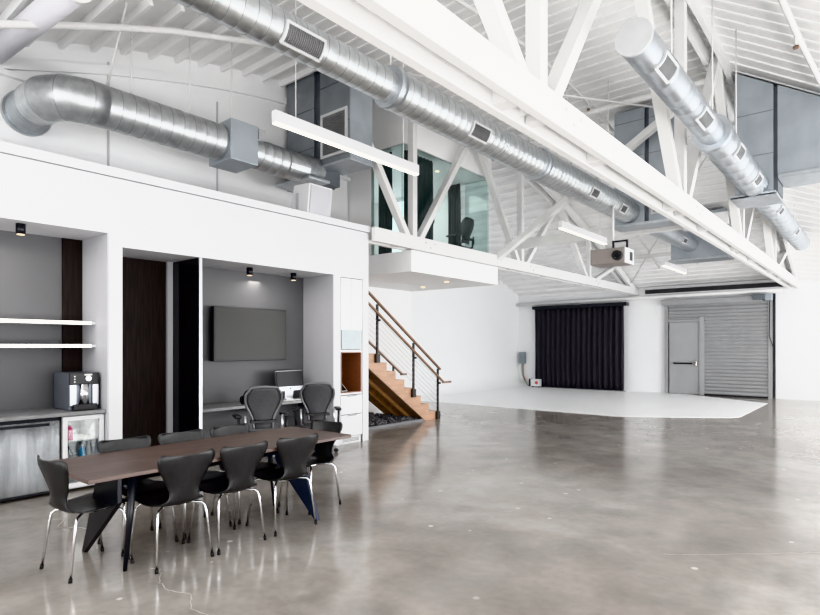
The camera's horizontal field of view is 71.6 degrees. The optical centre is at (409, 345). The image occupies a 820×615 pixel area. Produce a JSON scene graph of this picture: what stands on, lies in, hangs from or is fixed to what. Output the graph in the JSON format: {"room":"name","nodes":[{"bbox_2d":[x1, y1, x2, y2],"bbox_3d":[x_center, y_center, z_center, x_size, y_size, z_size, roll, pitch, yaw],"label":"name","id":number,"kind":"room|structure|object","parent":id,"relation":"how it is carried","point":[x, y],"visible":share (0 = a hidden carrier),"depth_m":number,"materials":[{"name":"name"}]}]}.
{"room":"warehouse studio","nodes":[
{"label":"warehouse studio","id":0,"kind":"room"},
{"bbox_2d":[0,230,302,445],"bbox_3d":[-3.990,-0.050,6.999,0.120,3.300,7.020,0,0,40],"label":"wall","id":1,"kind":"structure","parent":0,"point":[30,264],"depth_m":7.42,"materials":[{"name":"grey paint"}]},
{"bbox_2d":[0,319,95,324],"bbox_3d":[-4.895,-0.266,5.483,0.434,0.036,3.333,0,0,40],"label":"shelf","id":2,"kind":"object","parent":1,"relation":"attached to","point":[7,321],"visible":1,"depth_m":6.31,"materials":[{"name":"white paint"}]},
{"bbox_2d":[0,344,95,347],"bbox_3d":[-4.895,-0.001,5.483,0.434,0.036,3.333,0,0,40],"label":"shelf","id":3,"kind":"object","parent":1,"relation":"attached to","point":[1,345],"visible":1,"depth_m":6.22,"materials":[{"name":"white paint"}]},
{"bbox_2d":[62,238,81,371],"bbox_3d":[-4.049,-0.289,6.810,0.029,1.978,0.214,0,0,40],"label":"trim","id":4,"kind":"structure","parent":1,"relation":"attached to","point":[71,248],"depth_m":6.79,"materials":[{"name":"brown wood"}]},
{"bbox_2d":[166,262,172,432],"bbox_3d":[-3.310,0.230,7.757,0.150,2.740,0.075,0,0,40],"label":"trim","id":5,"kind":"structure","parent":1,"relation":"attached to","point":[169,265],"depth_m":7.70,"materials":[{"name":"paint"}]},
{"bbox_2d":[211,306,285,360],"bbox_3d":[-2.442,-0.175,8.638,0.149,0.790,1.280,0,0,40],"label":"television","id":6,"kind":"object","parent":1,"relation":"attached to","point":[237,334],"visible":1,"depth_m":8.53,"materials":[{"name":"black plastic"}]},
{"bbox_2d":[0,41,347,220],"bbox_3d":[-5.527,-3.192,6.641,0.200,3.507,13.100,0,0,40],"label":"wall","id":7,"kind":"structure","parent":0,"point":[85,142],"depth_m":8.64,"materials":[{"name":"white paint"}]},
{"bbox_2d":[0,58,286,104],"bbox_3d":[-4.368,-3.513,7.824,0.059,2.174,8.400,0,0,40],"label":"trim","id":8,"kind":"structure","parent":7,"relation":"attached to","point":[12,63],"depth_m":8.23,"materials":[{"name":"white paint"}]},
{"bbox_2d":[107,62,217,190],"bbox_3d":[-4.506,-3.000,7.694,0.015,2.000,4.225,0,0,40],"label":"trim","id":9,"kind":"structure","parent":7,"relation":"attached to","point":[107,62],"depth_m":9.29,"materials":[{"name":"paint"}]},
{"bbox_2d":[0,67,350,181],"bbox_3d":[-5.429,-3.385,6.547,0.070,0.070,13.080,0,0,40],"label":"trim","id":10,"kind":"structure","parent":7,"relation":"attached to","point":[3,72],"depth_m":7.11,"materials":[{"name":"white paint"}]},
{"bbox_2d":[0,153,367,445],"bbox_3d":[-4.830,-0.160,5.323,0.740,3.520,11.970,0,0,40],"label":"wall","id":11,"kind":"structure","parent":0,"point":[141,221],"depth_m":6.97,"materials":[{"name":"white paint"}]},
{"bbox_2d":[15,223,25,234],"bbox_3d":[-4.081,-1.223,5.954,0.090,0.114,0.090,0,0,40],"label":"recessed light","id":12,"kind":"object","parent":11,"relation":"in","point":[20,228],"visible":1,"depth_m":5.92,"materials":[{"name":"black metal"}]},
{"bbox_2d":[82,233,108,439],"bbox_3d":[-3.704,0.161,6.671,0.734,2.879,0.014,0,0,40],"label":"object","id":13,"kind":"structure","parent":11,"relation":"attached to","point":[95,250],"depth_m":6.58,"materials":[{"name":"paint"}]},
{"bbox_2d":[0,141,370,232],"bbox_3d":[-4.816,-1.980,5.324,0.780,0.100,11.990,0,0,40],"label":"trim","id":14,"kind":"structure","parent":11,"relation":"on","point":[5,148],"depth_m":6.88,"materials":[{"name":"white paint"}]},
{"bbox_2d":[291,183,331,216],"bbox_3d":[-1.588,-2.285,9.077,0.513,0.510,0.510,0,0,40],"label":"speaker","id":15,"kind":"object","parent":14,"relation":"on","point":[307,197],"visible":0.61,"depth_m":8.90},
{"bbox_2d":[309,185,331,216],"bbox_3d":[-1.407,-2.275,8.945,0.065,0.430,0.420,0,0,40],"label":"grille","id":16,"kind":"object","parent":15,"relation":"attached to","point":[320,197],"depth_m":8.93,"materials":[{"name":"paint"}]},
{"bbox_2d":[246,267,252,275],"bbox_3d":[-2.336,-1.083,8.275,0.090,0.114,0.090,0,0,40],"label":"recessed light","id":17,"kind":"object","parent":11,"relation":"in","point":[249,270],"visible":1,"depth_m":8.24,"materials":[{"name":"black metal"}]},
{"bbox_2d":[303,275,333,428],"bbox_3d":[-1.504,0.231,9.303,0.734,2.739,0.014,0,0,40],"label":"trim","id":18,"kind":"structure","parent":11,"relation":"attached to","point":[318,292],"depth_m":9.29,"materials":[{"name":"paint"}]},
{"bbox_2d":[347,99,402,255],"bbox_3d":[-1.766,-3.315,12.113,4.150,3.070,0.120,0,0,40],"label":"wall","id":19,"kind":"structure","parent":0,"point":[360,190],"depth_m":11.24,"materials":[{"name":"white paint"}]},
{"bbox_2d":[368,287,410,413],"bbox_3d":[-2.112,0.100,12.011,0.150,3.000,6.520,0,0,40],"label":"wall","id":20,"kind":"structure","parent":0,"point":[397,303],"depth_m":13.91,"materials":[{"name":"white paint"}]},
{"bbox_2d":[0,0,788,297],"bbox_3d":[-0.469,-3.017,10.024,9.820,4.072,26.826,0,0,40],"label":"ceiling","id":21,"kind":"structure","parent":0,"point":[599,62],"depth_m":9.92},
{"bbox_2d":[0,0,90,63],"bbox_3d":[-4.083,-3.481,6.099,2.713,0.589,0.280,0,0,40],"label":"duct","id":22,"kind":"object","parent":21,"relation":"hanging from","point":[44,14],"visible":0.95,"depth_m":5.82,"materials":[{"name":"metal"}]},
{"bbox_2d":[0,20,272,49],"bbox_3d":[-3.162,-3.476,6.742,0.080,2.027,6.318,0,0,40],"label":"pipe","id":23,"kind":"object","parent":21,"relation":"attached to","point":[4,24],"visible":0.66,"depth_m":6.60,"materials":[{"name":"metal"}]},
{"bbox_2d":[0,2,325,182],"bbox_3d":[-3.076,-3.588,8.224,1.530,1.829,4.392,0,0,40],"label":"duct","id":24,"kind":"object","parent":21,"relation":"hanging from","point":[40,102],"visible":0.99,"depth_m":7.26,"materials":[{"name":"metal"}]},
{"bbox_2d":[275,72,373,192],"bbox_3d":[-1.563,-3.725,9.760,1.680,1.990,0.970,0,0,40],"label":"handler","id":25,"kind":"object","parent":21,"relation":"hanging from","point":[323,101],"visible":0.72,"depth_m":9.56,"materials":[{"name":"grey metal"}]},
{"bbox_2d":[272,0,418,175],"bbox_3d":[-0.683,-3.556,7.056,0.070,2.312,2.450,0,0,40],"label":"linear light","id":26,"kind":"object","parent":21,"relation":"hanging from","point":[281,119],"visible":0.87,"depth_m":6.82,"materials":[{"name":"white painted metal"},{"name":"luminous white diffuser"}]},
{"bbox_2d":[272,122,418,175],"bbox_3d":[-0.683,-2.406,7.056,0.068,0.012,2.430,0,0,40],"label":"diffuser","id":27,"kind":"object","parent":26,"relation":"attached to","point":[285,125],"depth_m":6.90,"materials":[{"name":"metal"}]},
{"bbox_2d":[172,0,639,223],"bbox_3d":[0.720,-3.616,6.860,0.490,2.455,11.051,0,0,40],"label":"duct","id":28,"kind":"object","parent":21,"relation":"hanging from","point":[393,89],"visible":1,"depth_m":5.77,"materials":[{"name":"metal"}]},
{"bbox_2d":[284,24,323,58],"bbox_3d":[-0.883,-2.538,4.740,0.083,0.123,0.376,0,0,40],"label":"vent grille","id":29,"kind":"object","parent":28,"relation":"attached to","point":[296,37],"depth_m":4.73,"materials":[{"name":"metal"}]},
{"bbox_2d":[471,124,490,141],"bbox_3d":[0.833,-2.522,6.720,0.076,0.121,0.336,0,0,40],"label":"vent grille","id":30,"kind":"object","parent":28,"relation":"attached to","point":[479,132],"depth_m":6.72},
{"bbox_2d":[591,189,599,197],"bbox_3d":[3.037,-2.510,9.322,0.066,0.104,0.256,0,0,40],"label":"vent grille","id":31,"kind":"object","parent":28,"relation":"attached to","point":[595,193],"depth_m":9.32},
{"bbox_2d":[620,205,627,212],"bbox_3d":[3.893,-2.500,10.354,0.071,0.102,0.236,0,0,40],"label":"vent grille","id":32,"kind":"object","parent":28,"relation":"attached to","point":[623,208],"depth_m":10.34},
{"bbox_2d":[368,120,638,295],"bbox_3d":[3.585,-3.288,14.813,0.317,3.026,13.472,0,0,40],"label":"roof truss","id":33,"kind":"object","parent":21,"relation":"attached to","point":[407,238],"visible":0.67,"depth_m":12.49,"materials":[{"name":"metal"}]},
{"bbox_2d":[528,0,580,141],"bbox_3d":[2.385,-4.435,9.868,0.036,0.206,7.162,0,0,4],"label":"rod","id":34,"kind":"object","parent":33,"relation":"attached to","point":[579,1],"visible":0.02,"depth_m":7.64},
{"bbox_2d":[496,108,673,259],"bbox_3d":[3.470,-3.200,11.438,4.210,2.698,0.160,0,0,40],"label":"brace","id":35,"kind":"object","parent":33,"relation":"attached to","point":[650,129],"visible":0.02,"depth_m":11.80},
{"bbox_2d":[505,211,729,249],"bbox_3d":[4.079,-2.370,11.971,4.700,0.220,0.120,0,0,40],"label":"cross beam","id":36,"kind":"structure","parent":33,"relation":"attached to","point":[563,238],"depth_m":12.16,"materials":[{"name":"metal"}]},
{"bbox_2d":[631,156,706,282],"bbox_3d":[6.811,-3.200,15.161,0.036,2.135,8.344,0,0,10],"label":"rod","id":37,"kind":"object","parent":33,"relation":"attached to","point":[706,156],"visible":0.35,"depth_m":16.32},
{"bbox_2d":[634,243,764,258],"bbox_3d":[7.639,-2.650,16.229,4.700,0.100,0.100,0,0,40],"label":"cross beam","id":38,"kind":"structure","parent":33,"relation":"attached to","point":[757,245],"depth_m":16.51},
{"bbox_2d":[409,73,652,107],"bbox_3d":[2.449,-4.425,9.944,7.001,0.186,0.036,0,0,-13],"label":"rod","id":39,"kind":"object","parent":21,"relation":"attached to","point":[417,75],"visible":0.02,"depth_m":10.15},
{"bbox_2d":[454,0,698,264],"bbox_3d":[2.667,-3.578,9.893,0.060,2.276,18.618,0,0,40],"label":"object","id":40,"kind":"object","parent":21,"relation":"attached to","point":[461,2],"visible":0.3,"depth_m":10.06,"materials":[{"name":"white metal"}]},
{"bbox_2d":[558,84,606,244],"bbox_3d":[3.369,-3.472,10.967,0.070,2.744,2.150,0,0,40],"label":"linear light","id":41,"kind":"object","parent":21,"relation":"hanging from","point":[565,226],"visible":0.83,"depth_m":10.70,"materials":[{"name":"white paint"}]},
{"bbox_2d":[559,228,606,244],"bbox_3d":[3.369,-2.106,10.967,0.068,0.012,2.130,0,0,40],"label":"diffuser","id":42,"kind":"object","parent":41,"relation":"attached to","point":[570,230],"depth_m":10.92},
{"bbox_2d":[590,205,633,267],"bbox_3d":[3.561,-2.015,10.041,0.622,1.170,0.526,0,0,40],"label":"projector","id":43,"kind":"object","parent":21,"relation":"hanging from","point":[619,256],"visible":1,"depth_m":9.93,"materials":[{"name":"white paint"}]},
{"bbox_2d":[587,171,659,267],"bbox_3d":[1.823,-3.555,10.599,0.060,2.274,18.619,0,0,40],"label":"pipe","id":44,"kind":"object","parent":21,"relation":"attached to","point":[589,173],"visible":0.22,"depth_m":16.69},
{"bbox_2d":[611,104,677,231],"bbox_3d":[4.643,-3.465,11.056,1.260,2.271,0.520,0,0,40],"label":"handler","id":45,"kind":"object","parent":21,"relation":"hanging from","point":[628,124],"visible":0.3,"depth_m":10.94,"materials":[{"name":"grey metal"}]},
{"bbox_2d":[650,230,697,251],"bbox_3d":[5.883,-3.322,13.024,0.420,1.806,4.070,0,0,40],"label":"duct","id":46,"kind":"object","parent":21,"relation":"hanging from","point":[681,239],"visible":0.51,"depth_m":13.43,"materials":[{"name":"metal"}]},
{"bbox_2d":[662,261,686,273],"bbox_3d":[7.404,-2.812,15.871,0.070,1.385,2.150,0,0,40],"label":"linear light","id":47,"kind":"object","parent":21,"relation":"hanging from","point":[666,264],"visible":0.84,"depth_m":15.74,"materials":[{"name":"white paint"}]},
{"bbox_2d":[663,265,686,273],"bbox_3d":[7.404,-2.126,15.871,0.068,0.012,2.130,0,0,40],"label":"diffuser","id":48,"kind":"object","parent":47,"relation":"attached to","point":[674,268],"depth_m":15.86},
{"bbox_2d":[668,208,733,264],"bbox_3d":[7.518,-2.804,14.681,1.400,1.209,0.670,0,0,40],"label":"handler","id":49,"kind":"object","parent":21,"relation":"hanging from","point":[705,251],"visible":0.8,"depth_m":14.45,"materials":[{"name":"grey metal"}]},
{"bbox_2d":[0,386,819,614],"bbox_3d":[1.767,1.672,8.038,16.000,0.156,26.600,0,0,40],"label":"floor","id":50,"kind":"structure","parent":0,"point":[472,509],"depth_m":5.01,"materials":[{"name":"concrete"}]},
{"bbox_2d":[0,417,59,501],"bbox_3d":[-4.923,1.170,5.244,0.680,0.800,2.830,0,0,40],"label":"base cabinet","id":51,"kind":"object","parent":50,"relation":"on","point":[21,441],"visible":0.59,"depth_m":5.88,"materials":[{"name":"grey metal"}]},
{"bbox_2d":[0,407,105,421],"bbox_3d":[-4.768,0.740,5.414,0.700,0.040,3.290,0,0,40],"label":"countertop","id":52,"kind":"structure","parent":51,"relation":"on","point":[27,414],"depth_m":6.15,"materials":[{"name":"grey stone"}]},
{"bbox_2d":[54,371,98,410],"bbox_3d":[-3.829,0.510,6.529,0.510,0.420,0.305,0,0,40],"label":"coffee machine","id":53,"kind":"object","parent":52,"relation":"on","point":[73,390],"visible":1,"depth_m":6.38,"materials":[{"name":"black plastic"}]},
{"bbox_2d":[72,403,96,410],"bbox_3d":[-3.656,0.682,6.384,0.060,0.065,0.245,0,0,40],"label":"drip tray","id":54,"kind":"object","parent":53,"relation":"on","point":[75,406],"depth_m":6.35,"materials":[{"name":"black plastic"}]},
{"bbox_2d":[60,413,103,488],"bbox_3d":[-3.866,1.170,6.508,0.660,0.800,0.425,0,0,40],"label":"beverage cooler","id":55,"kind":"object","parent":50,"relation":"on","point":[88,430],"visible":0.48,"depth_m":6.45,"materials":[{"name":"white paint"}]},
{"bbox_2d":[68,424,72,440],"bbox_3d":[-3.795,0.958,6.327,0.068,0.180,0.070,0,0,40],"label":"bottle","id":56,"kind":"object","parent":55,"relation":"on","point":[70,429],"visible":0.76,"depth_m":6.31,"materials":[{"name":"pink plastic"}]},
{"bbox_2d":[68,446,73,457],"bbox_3d":[-3.796,1.202,6.341,0.062,0.191,0.101,0,0,40],"label":"bottle","id":57,"kind":"object","parent":55,"relation":"on","point":[70,454],"visible":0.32,"depth_m":6.32,"materials":[{"name":"clear plastic"}]},
{"bbox_2d":[78,444,85,456],"bbox_3d":[-3.711,1.198,6.427,0.068,0.180,0.070,0,0,40],"label":"bottle","id":58,"kind":"object","parent":55,"relation":"on","point":[81,451],"visible":0.89,"depth_m":6.41,"materials":[{"name":"blue plastic"}]},
{"bbox_2d":[68,433,97,441],"bbox_3d":[-3.877,1.054,6.517,0.550,0.012,0.355,0,0,40],"label":"shelf","id":59,"kind":"object","parent":55,"relation":"attached to","point":[76,436],"depth_m":6.51,"materials":[{"name":"white"}]},
{"bbox_2d":[37,455,133,583],"bbox_3d":[-2.360,1.187,4.111,0.456,0.831,0.538,0,0,35],"label":"dining chair","id":60,"kind":"object","parent":50,"relation":"on","point":[55,474],"visible":0.83,"depth_m":3.93,"materials":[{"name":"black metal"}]},
{"bbox_2d":[97,435,178,556],"bbox_3d":[-2.232,1.187,4.643,0.538,0.831,0.456,0,0,40],"label":"dining chair","id":61,"kind":"object","parent":50,"relation":"on","point":[145,486],"visible":0.49,"depth_m":4.71,"materials":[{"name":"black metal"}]},
{"bbox_2d":[128,449,214,573],"bbox_3d":[-1.787,1.187,4.277,0.538,0.831,0.456,0,0,40],"label":"dining chair","id":62,"kind":"object","parent":50,"relation":"on","point":[182,476],"visible":0.99,"depth_m":4.14,"materials":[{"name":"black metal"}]},
{"bbox_2d":[151,568,207,614],"bbox_3d":[-1.477,1.599,3.694,1.105,0.001,0.186,0,0,40],"label":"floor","id":63,"kind":"structure","parent":50,"relation":"on","point":[151,568],"depth_m":3.68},
{"bbox_2d":[173,258,201,432],"bbox_3d":[-2.975,0.231,7.558,0.720,2.738,0.040,0,0,40],"label":"divider","id":64,"kind":"object","parent":50,"relation":"on","point":[187,274],"visible":0.64,"depth_m":7.50,"materials":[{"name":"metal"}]},
{"bbox_2d":[158,429,231,538],"bbox_3d":[-1.911,1.187,5.026,0.538,0.831,0.456,0,0,40],"label":"dining chair","id":65,"kind":"object","parent":50,"relation":"on","point":[196,434],"visible":0.3,"depth_m":5.09,"materials":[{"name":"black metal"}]},
{"bbox_2d":[50,426,350,571],"bbox_3d":[-1.661,1.231,4.857,0.970,0.741,2.412,0,0,40],"label":"dining table","id":66,"kind":"object","parent":50,"relation":"on","point":[109,472],"visible":0.7,"depth_m":4.34,"materials":[{"name":"brown wood"}]},
{"bbox_2d":[187,440,267,554],"bbox_3d":[-1.478,1.187,4.639,0.538,0.831,0.456,0,0,39],"label":"dining chair","id":67,"kind":"object","parent":50,"relation":"on","point":[240,464],"visible":0.98,"depth_m":4.50,"materials":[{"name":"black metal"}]},
{"bbox_2d":[210,423,278,523],"bbox_3d":[-1.588,1.187,5.420,0.538,0.831,0.456,0,0,38],"label":"dining chair","id":68,"kind":"object","parent":50,"relation":"on","point":[244,427],"visible":0.35,"depth_m":5.46,"materials":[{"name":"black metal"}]},
{"bbox_2d":[202,396,303,438],"bbox_3d":[-2.294,1.215,8.488,0.569,0.750,2.240,0,0,40],"label":"desk","id":69,"kind":"object","parent":50,"relation":"on","point":[220,414],"visible":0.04,"depth_m":8.44,"materials":[{"name":"grey stone"}]},
{"bbox_2d":[275,370,303,399],"bbox_3d":[-1.908,0.615,8.973,0.160,0.450,0.520,0,0,40],"label":"computer","id":70,"kind":"object","parent":69,"relation":"on","point":[287,381],"visible":0.91,"depth_m":8.95,"materials":[{"name":"metal"}]},
{"bbox_2d":[232,386,289,467],"bbox_3d":[-2.003,1.056,7.624,0.710,1.084,0.664,0,0,-24],"label":"office chair","id":71,"kind":"object","parent":50,"relation":"on","point":[262,403],"visible":0.67,"depth_m":7.40,"materials":[{"name":"fabric"}]},
{"bbox_2d":[245,433,317,536],"bbox_3d":[-1.130,1.187,5.063,0.538,0.831,0.456,0,0,42],"label":"dining chair","id":72,"kind":"object","parent":50,"relation":"on","point":[294,453],"visible":0.96,"depth_m":4.92,"materials":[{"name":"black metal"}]},
{"bbox_2d":[278,419,342,514],"bbox_3d":[-0.990,1.187,5.710,0.456,0.831,0.538,0,0,35],"label":"dining chair","id":73,"kind":"object","parent":50,"relation":"on","point":[322,455],"visible":0.7,"depth_m":5.83,"materials":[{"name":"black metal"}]},
{"bbox_2d":[292,382,341,451],"bbox_3d":[-1.384,1.056,8.411,0.710,1.084,0.664,0,0,-13],"label":"office chair","id":74,"kind":"object","parent":50,"relation":"on","point":[317,398],"visible":0.69,"depth_m":8.18,"materials":[{"name":"fabric"}]},
{"bbox_2d":[340,277,361,444],"bbox_3d":[-1.244,0.245,9.611,0.742,2.710,0.500,0,0,40],"label":"tall cabinet","id":75,"kind":"object","parent":50,"relation":"on","point":[350,289],"visible":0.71,"depth_m":9.42,"materials":[{"name":"white paint"}]},
{"bbox_2d":[368,412,417,426],"bbox_3d":[-1.384,1.550,11.483,1.617,0.134,3.106,0,0,40],"label":"gravel bed","id":76,"kind":"object","parent":50,"relation":"on","point":[376,419],"visible":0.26,"depth_m":11.96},
{"bbox_2d":[368,419,423,429],"bbox_3d":[-0.526,1.575,11.180,0.050,0.050,2.520,0,0,40],"label":"curb","id":77,"kind":"object","parent":50,"relation":"on","point":[415,420],"visible":0.64,"depth_m":11.40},
{"bbox_2d":[368,353,435,420],"bbox_3d":[-1.231,0.144,11.171,1.100,2.912,4.320,0,0,40],"label":"staircase","id":78,"kind":"structure","parent":50,"relation":"on","point":[388,393],"depth_m":11.91,"materials":[{"name":"brown wood"}]},
{"bbox_2d":[368,340,406,374],"bbox_3d":[-1.228,-0.145,11.938,0.045,3.003,3.558,0,0,40],"label":"handrail","id":79,"kind":"object","parent":78,"relation":"attached to","point":[369,342],"visible":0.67,"depth_m":12.85,"materials":[{"name":"brown wood"}]},
{"bbox_2d":[368,290,450,418],"bbox_3d":[-0.320,-0.116,11.303,0.126,3.432,3.748,0,0,40],"label":"stair railing","id":80,"kind":"object","parent":78,"relation":"attached to","point":[377,355],"visible":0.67,"depth_m":11.67,"materials":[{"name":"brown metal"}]},
{"bbox_2d":[529,379,540,387],"bbox_3d":[4.835,1.432,21.965,0.440,0.324,0.216,0,0,40],"label":"box","id":81,"kind":"object","parent":50,"relation":"on","point":[532,382],"visible":1,"depth_m":21.86,"materials":[{"name":"paint"}]},
{"bbox_2d":[534,386,620,390],"bbox_3d":[6.238,1.587,21.102,3.500,0.014,0.220,0,0,40],"label":"floor track","id":82,"kind":"object","parent":50,"relation":"on","point":[534,386],"visible":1,"depth_m":21.12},
{"bbox_2d":[374,189,447,254],"bbox_3d":[-0.189,-2.800,14.646,3.120,2.040,0.130,0,0,40],"label":"wall","id":83,"kind":"structure","parent":0,"point":[440,226],"depth_m":13.80,"materials":[{"name":"white paint"}]},
{"bbox_2d":[392,201,403,251],"bbox_3d":[-0.303,-3.000,14.643,0.950,1.400,0.018,0,0,40],"label":"window","id":84,"kind":"structure","parent":83,"relation":"in","point":[401,204],"depth_m":14.63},
{"bbox_2d":[374,146,485,202],"bbox_3d":[-0.772,-3.870,13.302,4.150,0.100,2.980,0,0,40],"label":"ceiling","id":85,"kind":"structure","parent":0,"point":[462,177],"depth_m":12.88,"materials":[{"name":"white paint"}]},
{"bbox_2d":[378,152,392,253],"bbox_3d":[-0.495,-2.800,11.251,0.366,2.000,0.085,0,0,40],"label":"curtain","id":86,"kind":"object","parent":85,"relation":"hanging from","point":[385,218],"visible":0.34,"depth_m":11.22,"materials":[{"name":"grey fabric"}]},
{"bbox_2d":[404,149,407,226],"bbox_3d":[-0.048,-2.800,11.007,0.206,2.000,0.085,0,0,40],"label":"curtain","id":87,"kind":"object","parent":85,"relation":"hanging from","point":[405,151],"visible":0.34,"depth_m":11.02,"materials":[{"name":"grey fabric"}]},
{"bbox_2d":[417,155,432,239],"bbox_3d":[0.264,-2.800,11.475,0.083,2.000,0.655,0,0,40],"label":"curtain","id":88,"kind":"object","parent":85,"relation":"hanging from","point":[425,177],"visible":0.56,"depth_m":11.47,"materials":[{"name":"grey fabric"}]},
{"bbox_2d":[448,183,460,245],"bbox_3d":[1.038,-2.800,13.397,0.366,2.000,0.085,0,0,40],"label":"curtain","id":89,"kind":"object","parent":85,"relation":"hanging from","point":[454,194],"visible":0.61,"depth_m":13.37,"materials":[{"name":"grey fabric"}]},
{"bbox_2d":[368,250,497,291],"bbox_3d":[-0.713,-1.583,13.116,4.480,0.395,3.050,0,0,40],"label":"platform","id":90,"kind":"structure","parent":0,"point":[409,270],"depth_m":11.51,"materials":[{"name":"white paint"}]},
{"bbox_2d":[446,217,473,248],"bbox_3d":[1.101,-2.325,12.897,0.664,1.084,0.710,0,0,38],"label":"office chair","id":91,"kind":"object","parent":90,"relation":"on","point":[467,225],"visible":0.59,"depth_m":12.70,"materials":[{"name":"black plastic"}]},
{"bbox_2d":[399,116,490,179],"bbox_3d":[0.828,-4.371,11.887,0.120,1.102,3.100,0,0,40],"label":"wall","id":92,"kind":"structure","parent":0,"point":[430,142],"depth_m":11.54,"materials":[{"name":"white paint"}]},
{"bbox_2d":[411,280,528,398],"bbox_3d":[1.562,-0.853,19.328,0.900,4.894,9.140,0,0,40],"label":"wall","id":93,"kind":"structure","parent":0,"point":[471,333],"depth_m":20.04,"materials":[{"name":"paint"}]},
{"bbox_2d":[518,281,819,400],"bbox_3d":[9.966,-0.261,18.389,15.100,3.722,0.200,0,0,40],"label":"wall","id":94,"kind":"structure","parent":0,"point":[797,309],"depth_m":19.39,"materials":[{"name":"white paint"}]},
{"bbox_2d":[519,352,528,385],"bbox_3d":[4.591,0.915,22.589,0.215,1.351,0.587,0,0,-34],"label":"electrical box","id":95,"kind":"object","parent":94,"relation":"attached to","point":[522,355],"visible":0.99,"depth_m":22.66,"materials":[{"name":"grey plastic"}]},
{"bbox_2d":[516,287,782,306],"bbox_3d":[7.721,-1.665,19.875,8.951,0.190,0.140,0,0,40],"label":"pipe","id":96,"kind":"object","parent":94,"relation":"attached to","point":[766,290],"visible":1,"depth_m":19.23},
{"bbox_2d":[532,302,628,390],"bbox_3d":[6.247,0.015,21.120,3.650,3.110,0.260,0,0,40],"label":"stage curtain","id":97,"kind":"object","parent":96,"relation":"hanging from","point":[577,345],"visible":1,"depth_m":21.03,"materials":[{"name":"black fabric"}]},
{"bbox_2d":[647,280,774,289],"bbox_3d":[9.754,-1.960,18.370,4.000,0.120,0.099,0,0,40],"label":"trim","id":98,"kind":"structure","parent":94,"relation":"attached to","point":[757,281],"depth_m":18.31,"materials":[{"name":"white paint"}]},
{"bbox_2d":[645,282,783,294],"bbox_3d":[9.645,-1.833,18.200,3.950,0.195,0.499,0,0,40],"label":"screen housing","id":99,"kind":"object","parent":94,"relation":"attached to","point":[769,284],"visible":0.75,"depth_m":17.91,"materials":[{"name":"black plastic"}]},
{"bbox_2d":[661,293,775,398],"bbox_3d":[9.760,0.000,18.157,3.222,3.200,0.419,0,0,40],"label":"door","id":100,"kind":"structure","parent":94,"relation":"in","point":[719,346],"depth_m":18.11,"materials":[{"name":"grey paint"}]},
{"bbox_2d":[668,304,704,319],"bbox_3d":[9.161,-1.113,18.830,1.100,0.575,0.076,0,0,40],"label":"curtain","id":101,"kind":"object","parent":100,"relation":"hanging from","point":[678,312],"depth_m":18.79,"materials":[{"name":"grey paint"}]},
{"bbox_2d":[661,296,762,305],"bbox_3d":[9.659,-1.445,18.287,2.900,0.190,0.330,0,0,40],"label":"hood","id":102,"kind":"object","parent":100,"relation":"attached to","point":[739,300],"depth_m":18.09,"materials":[{"name":"grey paint"}]},
{"bbox_2d":[704,300,767,396],"bbox_3d":[10.266,0.085,17.906,1.780,2.971,0.076,0,0,40],"label":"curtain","id":103,"kind":"object","parent":100,"relation":"hanging from","point":[735,334],"depth_m":17.86,"materials":[{"name":"grey paint"}]},
{"bbox_2d":[688,0,819,281],"bbox_3d":[5.079,-2.963,5.139,5.614,4.082,26.460,0,0,40],"label":"ceiling","id":104,"kind":"structure","parent":0,"point":[765,38],"depth_m":8.37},
{"bbox_2d":[297,0,798,288],"bbox_3d":[3.976,-3.261,8.016,0.317,3.083,23.400,0,0,40],"label":"roof truss","id":105,"kind":"object","parent":104,"relation":"attached to","point":[494,76],"visible":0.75,"depth_m":4.68,"materials":[{"name":"metal"}]},
{"bbox_2d":[510,78,705,134],"bbox_3d":[3.360,-4.450,10.878,4.400,0.100,0.100,0,0,40],"label":"cross beam","id":106,"kind":"structure","parent":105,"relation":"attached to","point":[699,82],"depth_m":10.43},
{"bbox_2d":[615,0,767,196],"bbox_3d":[3.717,-3.454,6.985,0.478,2.131,5.719,0,0,40],"label":"duct","id":107,"kind":"object","parent":104,"relation":"hanging from","point":[713,134],"visible":1,"depth_m":5.99,"materials":[{"name":"metal"}]},
{"bbox_2d":[658,55,676,79],"bbox_3d":[2.327,-2.516,5.138,0.086,0.104,0.326,0,0,40],"label":"vent grille","id":108,"kind":"object","parent":107,"relation":"attached to","point":[667,66],"depth_m":5.13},
{"bbox_2d":[698,110,713,127],"bbox_3d":[3.261,-2.504,6.268,0.087,0.090,0.356,0,0,40],"label":"vent grille","id":109,"kind":"object","parent":107,"relation":"attached to","point":[705,118],"depth_m":6.26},
{"bbox_2d":[736,145,744,159],"bbox_3d":[4.294,-2.517,7.391,0.072,0.123,0.306,0,0,40],"label":"vent grille","id":110,"kind":"object","parent":107,"relation":"attached to","point":[740,152],"depth_m":7.37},
{"bbox_2d":[754,174,761,184],"bbox_3d":[5.214,-2.490,8.513,0.082,0.107,0.306,0,0,40],"label":"vent grille","id":111,"kind":"object","parent":107,"relation":"attached to","point":[758,179],"depth_m":8.48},
{"bbox_2d":[730,74,819,208],"bbox_3d":[6.209,-3.442,9.062,1.800,2.105,0.770,0,0,40],"label":"handler","id":112,"kind":"object","parent":104,"relation":"hanging from","point":[779,126],"visible":0.93,"depth_m":9.03,"materials":[{"name":"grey metal"}]},
{"bbox_2d":[756,203,809,250],"bbox_3d":[7.966,-3.243,12.057,0.399,1.650,6.080,0,0,40],"label":"duct","id":113,"kind":"object","parent":104,"relation":"hanging from","point":[779,216],"visible":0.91,"depth_m":11.63,"materials":[{"name":"metal"}]},
{"bbox_2d":[778,0,819,86],"bbox_3d":[4.339,-3.670,6.414,0.180,0.250,5.412,0,0,43],"label":"pipe","id":114,"kind":"object","parent":104,"relation":"attached to","point":[798,39],"visible":1,"depth_m":6.82,"materials":[{"name":"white metal"}]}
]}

